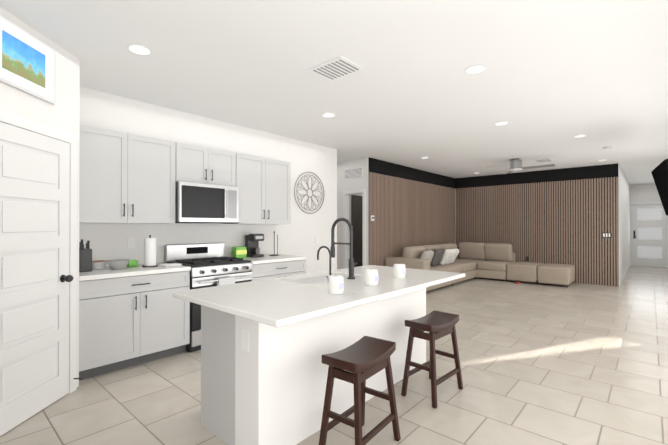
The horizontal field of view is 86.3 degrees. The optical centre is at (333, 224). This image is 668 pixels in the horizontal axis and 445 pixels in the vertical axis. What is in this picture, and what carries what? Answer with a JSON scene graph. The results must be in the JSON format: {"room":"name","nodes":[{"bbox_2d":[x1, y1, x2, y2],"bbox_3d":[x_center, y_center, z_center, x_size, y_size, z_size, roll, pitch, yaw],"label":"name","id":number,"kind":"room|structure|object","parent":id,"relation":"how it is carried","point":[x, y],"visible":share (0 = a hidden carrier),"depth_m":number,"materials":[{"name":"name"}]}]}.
{"room":"open-plan kitchen","nodes":[
{"label":"open-plan kitchen","id":0,"kind":"room"},
{"bbox_2d":[0,7,79,387],"bbox_3d":[-2.652,-0.024,2.376,1.676,2.740,1.600,0,0,42],"label":"wall","id":1,"kind":"structure","parent":0,"point":[62,113],"depth_m":2.77,"materials":[{"name":"paint"}]},
{"bbox_2d":[0,15,55,104],"bbox_3d":[-2.118,-1.118,2.430,0.026,0.410,0.540,0,0,0],"label":"picture frame","id":2,"kind":"object","parent":1,"relation":"attached to","point":[28,63],"visible":1,"depth_m":2.44,"materials":[{"name":"white metal"}]},
{"bbox_2d":[0,122,72,435],"bbox_3d":[-2.120,0.343,2.497,0.487,1.992,0.546,0,0,42],"label":"pantry door","id":3,"kind":"structure","parent":1,"relation":"in","point":[36,278],"depth_m":2.50,"materials":[{"name":"white wood"}]},
{"bbox_2d":[0,109,76,393],"bbox_3d":[-2.120,0.307,2.494,0.021,2.079,0.860,0,0,0],"label":"door frame","id":4,"kind":"structure","parent":1,"relation":"attached to","point":[7,117],"depth_m":2.87,"materials":[{"name":"white wood"}]},
{"bbox_2d":[79,87,454,273],"bbox_3d":[0.404,-0.004,6.964,0.143,2.740,9.320,0,0,42],"label":"wall","id":5,"kind":"structure","parent":0,"point":[300,232],"depth_m":5.68,"materials":[{"name":"paint"}]},
{"bbox_2d":[79,125,178,223],"bbox_3d":[-2.207,-0.473,3.709,0.328,0.910,0.974,0,0,42],"label":"upper cabinet","id":6,"kind":"object","parent":5,"relation":"attached to","point":[127,178],"depth_m":3.59,"materials":[{"name":"grey wood"}]},
{"bbox_2d":[128,237,134,247],"bbox_3d":[-2.231,0.196,3.924,0.005,0.115,0.075,0,0,42],"label":"outlet","id":7,"kind":"object","parent":5,"relation":"attached to","point":[131,242],"depth_m":3.92,"materials":[{"name":"white plastic"}]},
{"bbox_2d":[179,143,238,186],"bbox_3d":[-1.626,-0.705,4.363,0.328,0.440,0.766,0,0,42],"label":"upper cabinet","id":8,"kind":"object","parent":5,"relation":"attached to","point":[197,164],"depth_m":4.25,"materials":[{"name":"grey wood"}]},
{"bbox_2d":[175,181,238,223],"bbox_3d":[-1.583,-0.249,4.323,0.442,0.462,0.758,0,0,42],"label":"microwave","id":9,"kind":"object","parent":8,"relation":"attached to","point":[202,203],"visible":0.96,"depth_m":4.15,"materials":[{"name":"silver metal"}]},
{"bbox_2d":[222,153,290,223],"bbox_3d":[-1.064,-0.467,4.994,0.328,0.910,0.918,0,0,42],"label":"upper cabinet","id":10,"kind":"object","parent":5,"relation":"attached to","point":[264,183],"depth_m":4.86,"materials":[{"name":"grey wood"}]},
{"bbox_2d":[294,172,324,213],"bbox_3d":[-0.402,-0.538,5.970,0.016,0.704,0.704,0,0,42],"label":"art","id":11,"kind":"object","parent":5,"relation":"attached to","point":[307,192],"visible":0.98,"depth_m":5.96,"materials":[{"name":"silver metal"}]},
{"bbox_2d":[0,266,667,444],"bbox_3d":[1.919,1.390,6.775,8.090,0.050,19.020,0,0,42],"label":"floor","id":12,"kind":"structure","parent":0,"point":[571,364],"depth_m":2.98,"materials":[{"name":"tile"}]},
{"bbox_2d":[79,262,190,379],"bbox_3d":[-2.070,0.894,3.583,0.694,0.915,0.976,0,0,42],"label":"base cabinet","id":13,"kind":"object","parent":12,"relation":"on","point":[133,316],"visible":0.88,"depth_m":3.33,"materials":[{"name":"grey wood"}]},
{"bbox_2d":[79,239,91,271],"bbox_3d":[-2.362,0.285,3.361,0.160,0.300,0.100,0,0,42],"label":"knife block","id":14,"kind":"object","parent":13,"relation":"on","point":[85,259],"visible":0.88,"depth_m":3.31,"materials":[{"name":"black plastic"}]},
{"bbox_2d":[92,260,99,268],"bbox_3d":[-2.353,0.398,3.567,0.158,0.075,0.158,0,0,33],"label":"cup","id":15,"kind":"object","parent":13,"relation":"on","point":[95,264],"depth_m":3.51,"materials":[{"name":"white ceramic"}]},
{"bbox_2d":[100,259,129,269],"bbox_3d":[-2.131,0.391,3.515,0.207,0.088,0.207,0,0,33],"label":"mixing bowl","id":16,"kind":"object","parent":13,"relation":"on","point":[117,264],"depth_m":3.47,"materials":[{"name":"white ceramic"}]},
{"bbox_2d":[127,260,137,266],"bbox_3d":[-2.114,0.401,3.729,0.080,0.070,0.100,0,0,42],"label":"pouch","id":17,"kind":"object","parent":13,"relation":"on","point":[132,263],"visible":0.69,"depth_m":3.70,"materials":[{"name":"green plastic"}]},
{"bbox_2d":[142,235,157,266],"bbox_3d":[-1.931,0.271,3.740,0.150,0.330,0.150,0,0,42],"label":"paper towel roll","id":18,"kind":"object","parent":13,"relation":"on","point":[149,251],"visible":1,"depth_m":3.69,"materials":[{"name":"white paper"}]},
{"bbox_2d":[161,263,181,266],"bbox_3d":[-1.748,0.428,3.824,0.140,0.018,0.170,0,0,42],"label":"cloth","id":19,"kind":"object","parent":13,"relation":"on","point":[172,264],"visible":1,"depth_m":3.78,"materials":[{"name":"white fabric"}]},
{"bbox_2d":[164,243,251,352],"bbox_3d":[-1.465,0.794,4.215,0.758,1.120,0.756,0,0,42],"label":"range","id":20,"kind":"object","parent":12,"relation":"on","point":[210,264],"visible":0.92,"depth_m":4.05,"materials":[{"name":"silver metal"}]},
{"bbox_2d":[243,254,306,280],"bbox_3d":[-0.927,0.899,4.867,0.694,0.915,0.918,0,0,42],"label":"base cabinet","id":21,"kind":"object","parent":12,"relation":"on","point":[268,266],"visible":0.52,"depth_m":4.66,"materials":[{"name":"grey wood"}]},
{"bbox_2d":[232,246,246,257],"bbox_3d":[-1.267,0.366,4.755,0.121,0.150,0.160,0,0,42],"label":"tub","id":22,"kind":"object","parent":21,"relation":"on","point":[239,252],"visible":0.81,"depth_m":4.70,"materials":[{"name":"green plastic"}]},
{"bbox_2d":[245,234,263,257],"bbox_3d":[-1.096,0.281,4.925,0.212,0.320,0.180,0,0,42],"label":"coffee maker","id":23,"kind":"object","parent":21,"relation":"on","point":[252,245],"visible":0.96,"depth_m":4.88,"materials":[{"name":"black plastic"}]},
{"bbox_2d":[269,231,278,255],"bbox_3d":[-0.866,0.266,5.162,0.140,0.352,0.140,0,0,42],"label":"towel stand","id":24,"kind":"object","parent":21,"relation":"on","point":[274,254],"visible":1,"depth_m":5.16,"materials":[{"name":"black"}]},
{"bbox_2d":[201,289,425,444],"bbox_3d":[-0.017,0.907,2.936,0.676,0.884,1.974,0,0,42],"label":"kitchen island","id":25,"kind":"object","parent":12,"relation":"on","point":[266,344],"depth_m":2.24,"materials":[{"name":"paint"}]},
{"bbox_2d":[173,278,376,328],"bbox_3d":[-0.383,0.446,2.236,1.050,0.032,0.790,0,0,42],"label":"island countertop","id":26,"kind":"structure","parent":25,"relation":"on","point":[278,304],"depth_m":2.07,"materials":[{"name":"white stone"}]},
{"bbox_2d":[328,275,343,293],"bbox_3d":[0.012,0.371,2.252,0.098,0.118,0.097,0,0,42],"label":"candle","id":27,"kind":"object","parent":26,"relation":"on","point":[335,284],"visible":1,"depth_m":2.21,"materials":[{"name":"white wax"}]},
{"bbox_2d":[277,271,428,300],"bbox_3d":[0.098,0.449,2.777,1.050,0.032,0.660,0,0,42],"label":"island countertop","id":28,"kind":"structure","parent":25,"relation":"on","point":[387,286],"depth_m":2.59,"materials":[{"name":"white stone"}]},
{"bbox_2d":[289,273,348,284],"bbox_3d":[-0.111,0.575,2.963,0.382,0.242,0.672,0,0,42],"label":"sink","id":29,"kind":"object","parent":28,"relation":"in","point":[320,276],"depth_m":3.04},
{"bbox_2d":[317,246,330,277],"bbox_3d":[-0.079,0.295,2.720,0.158,0.273,0.061,0,0,42],"label":"filter faucet","id":30,"kind":"object","parent":28,"relation":"on","point":[321,247],"visible":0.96,"depth_m":2.69,"materials":[{"name":"black metal"}]},
{"bbox_2d":[330,218,356,278],"bbox_3d":[0.082,0.186,2.941,0.250,0.494,0.102,0,0,42],"label":"faucet","id":31,"kind":"object","parent":28,"relation":"on","point":[351,260],"visible":1,"depth_m":2.87,"materials":[{"name":"black"}]},
{"bbox_2d":[365,268,378,285],"bbox_3d":[0.270,0.372,2.571,0.098,0.118,0.097,0,0,42],"label":"candle","id":32,"kind":"object","parent":28,"relation":"on","point":[371,277],"visible":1,"depth_m":2.53,"materials":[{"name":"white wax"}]},
{"bbox_2d":[331,265,464,284],"bbox_3d":[0.554,0.451,3.289,1.050,0.032,0.710,0,0,42],"label":"island countertop","id":33,"kind":"structure","parent":25,"relation":"on","point":[434,277],"depth_m":3.16,"materials":[{"name":"white stone"}]},
{"bbox_2d":[393,263,405,277],"bbox_3d":[0.539,0.374,2.934,0.098,0.118,0.097,0,0,42],"label":"candle","id":34,"kind":"object","parent":33,"relation":"on","point":[399,270],"visible":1,"depth_m":2.89,"materials":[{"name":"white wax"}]},
{"bbox_2d":[319,336,400,444],"bbox_3d":[0.160,1.045,2.144,0.301,0.606,0.461,0,0,38],"label":"stool","id":35,"kind":"object","parent":12,"relation":"on","point":[362,360],"visible":1,"depth_m":2.06,"materials":[{"name":"brown wood"}]},
{"bbox_2d":[401,310,462,408],"bbox_3d":[0.797,1.048,2.876,0.301,0.606,0.461,0,0,45],"label":"stool","id":36,"kind":"object","parent":12,"relation":"on","point":[435,324],"visible":1,"depth_m":2.80,"materials":[{"name":"brown wood"}]},
{"bbox_2d":[385,242,574,290],"bbox_3d":[3.394,0.920,7.998,2.901,0.900,3.705,0,0,42],"label":"sectional sofa","id":37,"kind":"object","parent":12,"relation":"on","point":[470,260],"visible":0.81,"depth_m":8.35,"materials":[{"name":"fabric"}]},
{"bbox_2d":[0,0,667,184],"bbox_3d":[1.919,-1.425,6.787,8.090,0.100,19.020,0,0,42],"label":"ceiling","id":38,"kind":"structure","parent":0,"point":[553,79],"depth_m":3.23,"materials":[{"name":"paint"}]},
{"bbox_2d":[126,44,152,55],"bbox_3d":[-1.544,-1.388,2.827,0.190,0.006,0.190,0,0,42],"label":"recessed light","id":39,"kind":"object","parent":38,"relation":"in","point":[139,49],"visible":1,"depth_m":2.82,"materials":[{"name":"white plastic"}]},
{"bbox_2d":[321,113,335,117],"bbox_3d":[-0.068,-1.381,4.486,0.190,0.006,0.190,0,0,42],"label":"recessed light","id":40,"kind":"object","parent":38,"relation":"in","point":[328,115],"visible":1,"depth_m":4.49,"materials":[{"name":"white plastic"}]},
{"bbox_2d":[308,56,363,80],"bbox_3d":[0.015,-1.383,3.173,0.390,0.014,0.310,0,0,42],"label":"ceiling vent","id":41,"kind":"object","parent":38,"relation":"in","point":[336,68],"visible":1,"depth_m":3.15,"materials":[{"name":"white metal"}]},
{"bbox_2d":[464,65,486,73],"bbox_3d":[1.262,-1.387,3.182,0.190,0.006,0.190,0,0,42],"label":"recessed light","id":42,"kind":"object","parent":38,"relation":"in","point":[474,69],"visible":1,"depth_m":3.17,"materials":[{"name":"white"}]},
{"bbox_2d":[494,121,508,125],"bbox_3d":[2.276,-1.380,4.849,0.190,0.006,0.190,0,0,42],"label":"recessed light","id":43,"kind":"object","parent":38,"relation":"in","point":[501,123],"visible":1,"depth_m":4.84,"materials":[{"name":"white plastic"}]},
{"bbox_2d":[490,158,554,173],"bbox_3d":[3.903,-1.255,7.323,1.099,0.234,1.268,0,0,42],"label":"ceiling fan","id":44,"kind":"object","parent":38,"relation":"attached to","point":[516,164],"visible":1,"depth_m":7.31,"materials":[{"name":"silver metal"}]},
{"bbox_2d":[534,158,552,162],"bbox_3d":[4.435,-1.365,7.546,0.300,0.012,0.400,0,0,42],"label":"ceiling vent","id":45,"kind":"object","parent":38,"relation":"in","point":[542,160],"visible":1,"depth_m":7.52,"materials":[{"name":"white metal"}]},
{"bbox_2d":[573,134,586,137],"bbox_3d":[3.816,-1.377,5.527,0.190,0.006,0.190,0,0,42],"label":"recessed light","id":46,"kind":"object","parent":38,"relation":"in","point":[579,136],"visible":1,"depth_m":5.54,"materials":[{"name":"white plastic"}]},
{"bbox_2d":[337,157,368,268],"bbox_3d":[-0.277,0.001,8.172,2.720,2.740,0.120,0,0,42],"label":"wall","id":47,"kind":"structure","parent":0,"point":[343,184],"depth_m":7.64,"materials":[{"name":"paint"}]},
{"bbox_2d":[344,167,362,178],"bbox_3d":[0.403,-1.087,7.482,0.500,0.210,0.014,0,0,42],"label":"air vent","id":48,"kind":"object","parent":47,"relation":"in","point":[353,173],"visible":1,"depth_m":7.47,"materials":[{"name":"white metal"}]},
{"bbox_2d":[343,189,365,268],"bbox_3d":[0.417,0.318,7.461,0.600,2.100,0.018,0,0,42],"label":"door frame","id":49,"kind":"structure","parent":47,"relation":"attached to","point":[363,191],"depth_m":7.40,"materials":[{"name":"white wood"}]},
{"bbox_2d":[351,195,362,266],"bbox_3d":[0.636,0.360,8.008,0.040,2.020,0.750,0,0,42],"label":"bedroom door","id":50,"kind":"structure","parent":47,"relation":"in","point":[357,212],"depth_m":7.85,"materials":[{"name":"brown wood"}]},
{"bbox_2d":[349,193,362,258],"bbox_3d":[1.121,0.008,9.833,2.600,2.740,0.120,0,0,42],"label":"wall","id":51,"kind":"structure","parent":0,"point":[361,194],"depth_m":10.35,"materials":[{"name":"paint"}]},
{"bbox_2d":[455,163,618,286],"bbox_3d":[4.967,0.005,9.207,3.740,2.740,0.142,0,0,42],"label":"wall","id":52,"kind":"structure","parent":0,"point":[564,216],"depth_m":8.78,"materials":[{"name":"brown wood"}]},
{"bbox_2d":[602,232,611,237],"bbox_3d":[6.156,0.231,8.044,0.180,0.120,0.011,0,0,42],"label":"switch plate","id":53,"kind":"object","parent":52,"relation":"attached to","point":[606,235],"visible":1,"depth_m":8.04,"materials":[{"name":"white plastic"}]},
{"bbox_2d":[618,164,629,280],"bbox_3d":[8.148,0.009,10.059,0.120,2.740,5.600,0,0,42],"label":"wall","id":54,"kind":"structure","parent":0,"point":[624,217],"depth_m":9.38,"materials":[{"name":"paint"}]},
{"bbox_2d":[619,264,629,285],"bbox_3d":[8.204,1.334,10.016,0.011,0.090,5.578,0,0,42],"label":"baseboard","id":55,"kind":"structure","parent":54,"relation":"attached to","point":[622,278],"depth_m":8.98,"materials":[{"name":"white wood"}]},
{"bbox_2d":[630,184,660,238],"bbox_3d":[10.569,0.016,11.734,1.510,2.740,0.120,0,0,42],"label":"wall","id":56,"kind":"structure","parent":0,"point":[644,193],"depth_m":11.88,"materials":[{"name":"paint"}]},
{"bbox_2d":[630,201,661,265],"bbox_3d":[10.482,0.311,11.799,1.048,2.150,0.134,0,0,42],"label":"door frame","id":57,"kind":"structure","parent":56,"relation":"attached to","point":[659,202],"depth_m":12.07,"materials":[{"name":"white wood"}]},
{"bbox_2d":[632,205,667,267],"bbox_3d":[10.443,0.359,11.795,0.900,2.045,0.104,0,0,42],"label":"front door","id":58,"kind":"structure","parent":56,"relation":"in","point":[649,235],"depth_m":11.80,"materials":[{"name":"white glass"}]},
{"bbox_3d":[4.896,-0.016,4.132,0.120,2.740,19.020,0,0,42],"label":"wall","id":59,"kind":"structure","parent":0,"visible":0},
{"bbox_2d":[651,159,667,215],"bbox_3d":[4.835,-0.493,4.818,0.814,0.697,1.244,0,0,42],"label":"wall-mounted tv","id":60,"kind":"object","parent":59,"relation":"attached to","point":[659,172],"visible":1,"depth_m":5.08,"materials":[{"name":"black"}]}
]}

